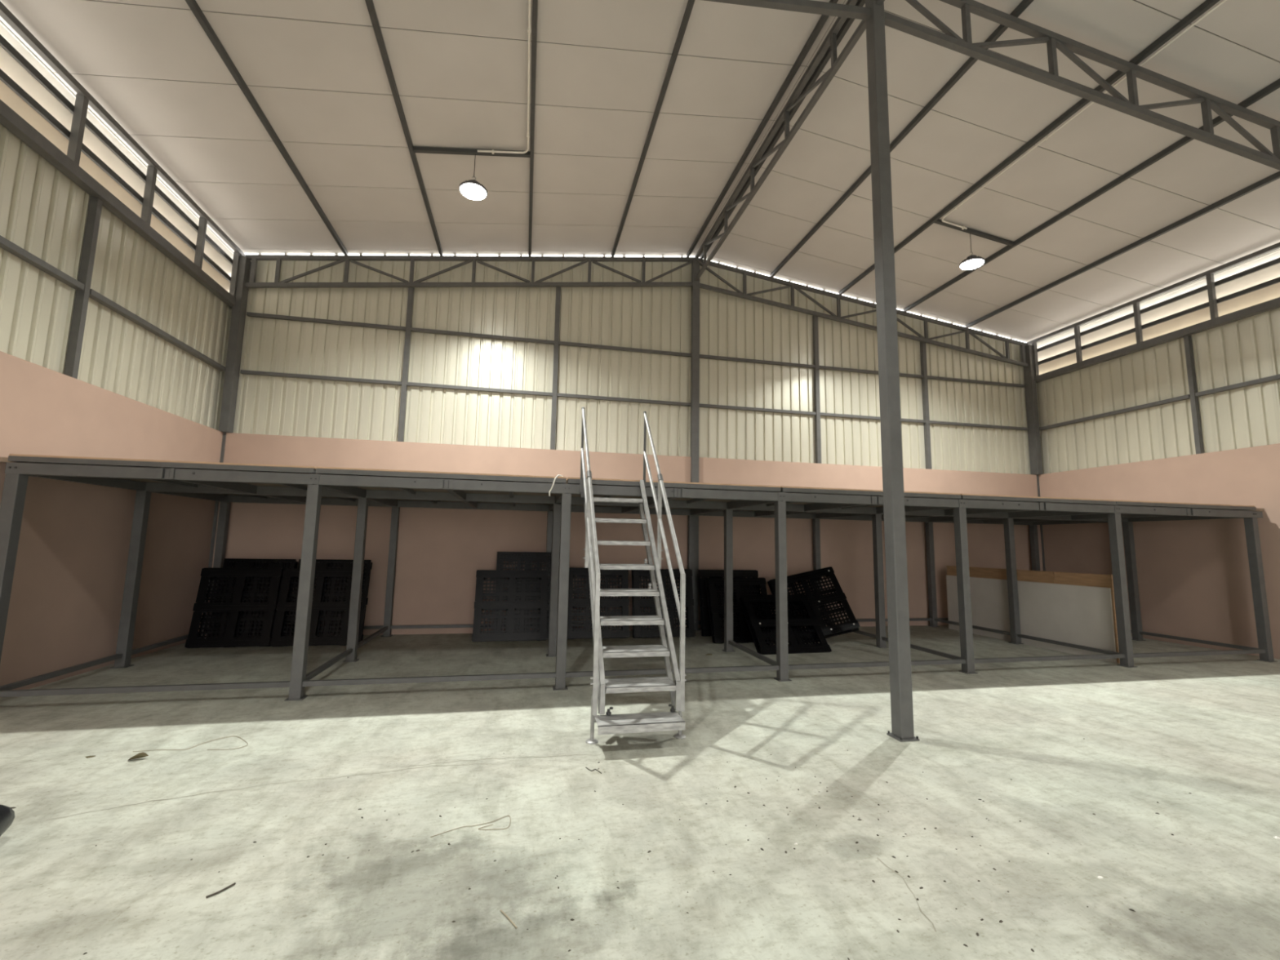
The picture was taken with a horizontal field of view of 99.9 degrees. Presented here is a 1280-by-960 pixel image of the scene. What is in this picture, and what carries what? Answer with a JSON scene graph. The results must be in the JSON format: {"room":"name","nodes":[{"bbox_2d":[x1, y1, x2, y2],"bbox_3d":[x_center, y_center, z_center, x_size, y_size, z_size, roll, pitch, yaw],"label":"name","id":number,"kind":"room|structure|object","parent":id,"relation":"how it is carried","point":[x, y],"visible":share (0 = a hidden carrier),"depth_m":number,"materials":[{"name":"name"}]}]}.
{"room":"warehouse","nodes":[
{"label":"warehouse","id":0,"kind":"room"},
{"bbox_2d":[0,124,231,697],"bbox_3d":[-4.747,-1.218,-0.083,0.154,5.240,17.560,2,-7,-12],"label":"wall","id":1,"kind":"structure","parent":0,"point":[109,348],"depth_m":5.87,"materials":[{"name":"beige metal"}]},
{"bbox_2d":[0,1,245,308],"bbox_3d":[-4.759,-4.182,0.249,0.304,0.935,17.550,2,-7,-12],"label":"window","id":2,"kind":"structure","parent":1,"relation":"in","point":[37,107],"depth_m":5.93,"materials":[{"name":"grey paint"}]},
{"bbox_2d":[204,253,1043,635],"bbox_3d":[1.023,-0.857,10.066,15.610,7.104,0.134,2,-7,-12],"label":"wall","id":3,"kind":"structure","parent":0,"point":[491,380],"depth_m":9.74,"materials":[{"name":"beige metal"}]},
{"bbox_2d":[244,254,1027,367],"bbox_3d":[1.082,-3.539,10.318,15.258,1.518,0.066,2,-7,-12],"label":"roof truss","id":4,"kind":"object","parent":3,"relation":"attached to","point":[254,258],"visible":0.94,"depth_m":9.96,"materials":[{"name":"grey metal"}]},
{"bbox_2d":[0,625,1279,959],"bbox_3d":[2.804,1.751,1.126,15.950,0.121,18.000,2,-7,-12],"label":"floor","id":5,"kind":"structure","parent":0,"point":[1075,740],"depth_m":3.03,"materials":[{"name":"concrete"}]},
{"bbox_2d":[0,804,14,836],"bbox_3d":[-3.132,1.620,2.495,0.259,0.265,0.325,2,-7,-12],"label":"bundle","id":6,"kind":"object","parent":5,"relation":"on","point":[6,813],"visible":1,"depth_m":2.59,"materials":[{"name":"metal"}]},
{"bbox_2d":[128,751,148,759],"bbox_3d":[-3.381,1.863,3.626,0.101,0.032,0.058,2,-7,-12],"label":"dry leaf","id":7,"kind":"object","parent":5,"relation":"on","point":[143,754],"visible":1,"depth_m":3.62,"materials":[{"name":"brown plant"}]},
{"bbox_2d":[133,735,248,751],"bbox_3d":[-3.205,1.915,3.897,0.702,0.004,0.291,2,-7,-12],"label":"wire loop","id":8,"kind":"object","parent":5,"relation":"on","point":[232,735],"visible":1,"depth_m":3.81,"materials":[{"name":"grey metal"}]},
{"bbox_2d":[205,882,235,897],"bbox_3d":[-1.782,1.747,2.289,0.014,0.008,0.108,-3,-8,29],"label":"twig","id":9,"kind":"object","parent":5,"relation":"on","point":[234,883],"visible":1,"depth_m":2.28,"materials":[{"name":"wood"}]},
{"bbox_2d":[200,255,251,635],"bbox_3d":[-6.445,-0.616,8.352,0.120,5.973,0.175,2,-7,-12],"label":"column","id":10,"kind":"structure","parent":5,"relation":"on","point":[237,323],"depth_m":8.45,"materials":[{"name":"grey metal"}]},
{"bbox_2d":[184,567,284,648],"bbox_3d":[-5.632,1.784,7.524,1.000,1.087,0.333,3,-7,-13],"label":"pallet","id":11,"kind":"object","parent":5,"relation":"on","point":[231,605],"visible":0.99,"depth_m":7.51,"materials":[{"name":"black plastic"}]},
{"bbox_2d":[208,558,297,638],"bbox_3d":[-5.544,1.740,7.736,0.920,1.196,0.344,2,-7,-12],"label":"pallet","id":12,"kind":"object","parent":5,"relation":"on","point":[228,562],"visible":0.31,"depth_m":7.81,"materials":[{"name":"black plastic"}]},
{"bbox_2d":[269,568,352,646],"bbox_3d":[-4.628,1.823,7.716,1.000,1.087,0.333,2,-7,-12],"label":"pallet","id":13,"kind":"object","parent":5,"relation":"on","point":[283,606],"visible":0.74,"depth_m":7.70,"materials":[{"name":"black plastic"}]},
{"bbox_2d":[287,559,372,643],"bbox_3d":[-4.566,1.780,7.942,0.980,1.196,0.344,2,-7,-12],"label":"pallet","id":14,"kind":"object","parent":5,"relation":"on","point":[320,563],"visible":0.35,"depth_m":8.02,"materials":[{"name":"black plastic"}]},
{"bbox_2d":[431,815,511,837],"bbox_3d":[-0.864,1.825,2.803,0.415,0.005,0.129,5,-8,-31],"label":"string","id":15,"kind":"object","parent":5,"relation":"on","point":[505,815],"visible":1,"depth_m":2.83,"materials":[{"name":"grey fabric"}]},
{"bbox_2d":[500,909,517,928],"bbox_3d":[-0.524,1.752,2.149,0.007,0.006,0.132,7,-9,-41],"label":"twig","id":16,"kind":"object","parent":5,"relation":"on","point":[501,910],"visible":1,"depth_m":2.15,"materials":[{"name":"beige wood"}]},
{"bbox_2d":[471,569,548,641],"bbox_3d":[-1.989,1.945,8.323,1.100,1.077,0.331,2,-7,-12],"label":"pallet","id":17,"kind":"object","parent":5,"relation":"on","point":[511,605],"visible":0.99,"depth_m":8.31,"materials":[{"name":"black plastic"}]},
{"bbox_2d":[493,551,559,638],"bbox_3d":[-1.802,1.829,8.597,1.000,1.341,0.345,2,-7,-12],"label":"pallet","id":18,"kind":"object","parent":5,"relation":"on","point":[528,557],"visible":0.3,"depth_m":8.65,"materials":[{"name":"black plastic"}]},
{"bbox_2d":[566,567,629,639],"bbox_3d":[-0.688,1.986,8.670,1.020,1.118,0.328,2,-7,-12],"label":"pallet","id":19,"kind":"object","parent":5,"relation":"on","point":[581,573],"visible":0.61,"depth_m":8.66,"materials":[{"name":"black plastic"}]},
{"bbox_2d":[579,407,686,744],"bbox_3d":[-0.133,0.595,4.939,0.790,2.977,1.794,2,-7,-12],"label":"stair","id":20,"kind":"structure","parent":5,"relation":"on","point":[607,724],"depth_m":4.52,"materials":[{"name":"metal"}]},
{"bbox_2d":[82,750,1191,959],"bbox_3d":[0.800,1.857,2.829,6.833,0.004,2.722,2,-7,-12],"label":"crumbs","id":21,"kind":"object","parent":5,"relation":"on","point":[859,819],"visible":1,"depth_m":2.62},
{"bbox_2d":[0,453,1277,701],"bbox_3d":[1.379,1.367,7.939,15.349,2.199,3.649,2,-7,-12],"label":"platform","id":22,"kind":"object","parent":5,"relation":"on","point":[313,486],"visible":0.93,"depth_m":6.64,"materials":[{"name":"grey paint"}]},
{"bbox_2d":[548,474,563,496],"bbox_3d":[-0.888,0.060,5.753,0.174,0.235,0.050,7,-9,-43],"label":"wire","id":23,"kind":"object","parent":22,"relation":"hanging from","point":[557,475],"visible":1,"depth_m":5.71,"materials":[{"name":"white plastic"}]},
{"bbox_2d":[631,568,695,638],"bbox_3d":[0.382,2.033,8.874,1.020,1.108,0.326,2,-7,-12],"label":"pallet","id":24,"kind":"object","parent":5,"relation":"on","point":[638,631],"visible":0.71,"depth_m":8.85,"materials":[{"name":"black plastic"}]},
{"bbox_2d":[690,259,700,630],"bbox_3d":[1.016,-0.781,9.966,0.190,6.930,0.150,2,-7,-12],"label":"steel column","id":25,"kind":"structure","parent":5,"relation":"on","point":[695,344],"depth_m":10.01,"materials":[{"name":"grey metal"}]},
{"bbox_2d":[697,569,761,636],"bbox_3d":[1.532,2.086,9.131,1.050,1.099,0.314,2,-7,-12],"label":"pallet","id":26,"kind":"object","parent":5,"relation":"on","point":[702,574],"visible":0.36,"depth_m":9.09,"materials":[{"name":"black plastic"}]},
{"bbox_2d":[705,577,773,643],"bbox_3d":[1.595,2.084,8.594,1.000,1.020,0.480,2,-7,-12],"label":"pallet","id":27,"kind":"object","parent":5,"relation":"on","point":[741,586],"visible":0.62,"depth_m":8.56,"materials":[{"name":"black plastic"}]},
{"bbox_2d":[738,594,831,654],"bbox_3d":[2.133,2.150,7.973,1.100,0.835,0.753,3,-7,-15],"label":"pallet","id":28,"kind":"object","parent":5,"relation":"on","point":[757,621],"visible":0.72,"depth_m":7.96,"materials":[{"name":"black plastic"}]},
{"bbox_2d":[767,566,860,643],"bbox_3d":[2.773,2.010,8.652,1.291,1.212,0.643,1,-7,-4],"label":"pallet","id":29,"kind":"object","parent":5,"relation":"on","point":[835,593],"visible":0.73,"depth_m":8.65,"materials":[{"name":"black plastic"}]},
{"bbox_2d":[865,0,919,742],"bbox_3d":[2.155,-1.386,4.697,0.168,6.930,0.168,2,-7,-12],"label":"steel column","id":30,"kind":"structure","parent":5,"relation":"on","point":[895,553],"depth_m":4.58,"materials":[{"name":"grey metal"}]},
{"bbox_2d":[694,0,884,280],"bbox_3d":[1.994,-4.540,6.079,0.060,0.498,8.760,2,-7,-12],"label":"truss","id":31,"kind":"object","parent":30,"relation":"attached to","point":[830,40],"visible":1,"depth_m":6.75,"materials":[{"name":"grey metal"}]},
{"bbox_2d":[702,0,1279,170],"bbox_3d":[2.225,-4.143,5.029,15.358,1.524,0.066,2,-7,-12],"label":"roof truss","id":32,"kind":"object","parent":30,"relation":"attached to","point":[950,40],"visible":0.94,"depth_m":5.50,"materials":[{"name":"grey metal"}]},
{"bbox_2d":[946,565,1054,583],"bbox_3d":[6.114,2.112,9.225,0.018,1.180,2.135,2,-7,-12],"label":"plywood sheet","id":33,"kind":"object","parent":5,"relation":"on","point":[1040,576],"visible":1,"depth_m":9.09,"materials":[{"name":"wood"}]},
{"bbox_2d":[946,575,1116,662],"bbox_3d":[6.176,2.155,8.809,0.020,1.000,2.960,2,-7,-12],"label":"board","id":34,"kind":"object","parent":5,"relation":"on","point":[1078,615],"visible":0.71,"depth_m":8.30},
{"bbox_2d":[1023,344,1045,571],"bbox_3d":[8.502,0.013,11.511,0.120,5.966,0.175,2,-7,-12],"label":"column","id":35,"kind":"structure","parent":5,"relation":"on","point":[1031,397],"depth_m":11.62,"materials":[{"name":"grey metal"}]},
{"bbox_2d":[1053,571,1119,662],"bbox_3d":[6.428,1.945,7.771,0.018,1.180,0.830,2,-7,-12],"label":"plywood sheet","id":36,"kind":"object","parent":5,"relation":"on","point":[1062,578],"visible":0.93,"depth_m":7.68,"materials":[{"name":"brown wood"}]},
{"bbox_2d":[0,0,1279,342],"bbox_3d":[2.913,-4.869,1.919,16.190,1.083,17.618,2,-7,-12],"label":"ceiling","id":37,"kind":"structure","parent":0,"point":[345,127],"depth_m":6.79,"materials":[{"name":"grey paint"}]},
{"bbox_2d":[458,154,487,199],"bbox_3d":[-2.170,-4.007,7.043,0.356,0.561,0.356,2,-7,-12],"label":"lamp","id":38,"kind":"object","parent":37,"relation":"hanging from","point":[473,189],"visible":1,"depth_m":6.96,"materials":[{"name":"metal"}]},
{"bbox_2d":[477,0,531,154],"bbox_3d":[-0.270,-5.134,0.022,0.665,0.102,14.610,2,-7,-12],"label":"conduit","id":39,"kind":"object","parent":37,"relation":"attached to","point":[529,28],"visible":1,"depth_m":6.20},
{"bbox_2d":[959,232,985,270],"bbox_3d":[5.308,-3.694,8.624,0.356,0.561,0.356,2,-7,-12],"label":"lamp","id":40,"kind":"object","parent":37,"relation":"hanging from","point":[972,261],"visible":1,"depth_m":8.54,"materials":[{"name":"metal"}]},
{"bbox_2d":[941,0,1226,229],"bbox_3d":[6.481,-4.861,1.450,0.530,0.085,14.610,2,-7,-12],"label":"conduit","id":41,"kind":"object","parent":37,"relation":"attached to","point":[1046,138],"visible":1,"depth_m":6.40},
{"bbox_2d":[1035,307,1279,659],"bbox_3d":[10.410,-0.583,3.120,0.154,5.240,17.560,2,-7,-12],"label":"wall","id":42,"kind":"structure","parent":0,"point":[1195,418],"depth_m":9.03,"materials":[{"name":"pink paint"}]},
{"bbox_2d":[1026,242,1279,382],"bbox_3d":[10.524,-3.543,3.480,0.304,0.935,17.550,2,-7,-12],"label":"window","id":43,"kind":"structure","parent":42,"relation":"in","point":[1247,286],"depth_m":9.38,"materials":[{"name":"grey paint"}]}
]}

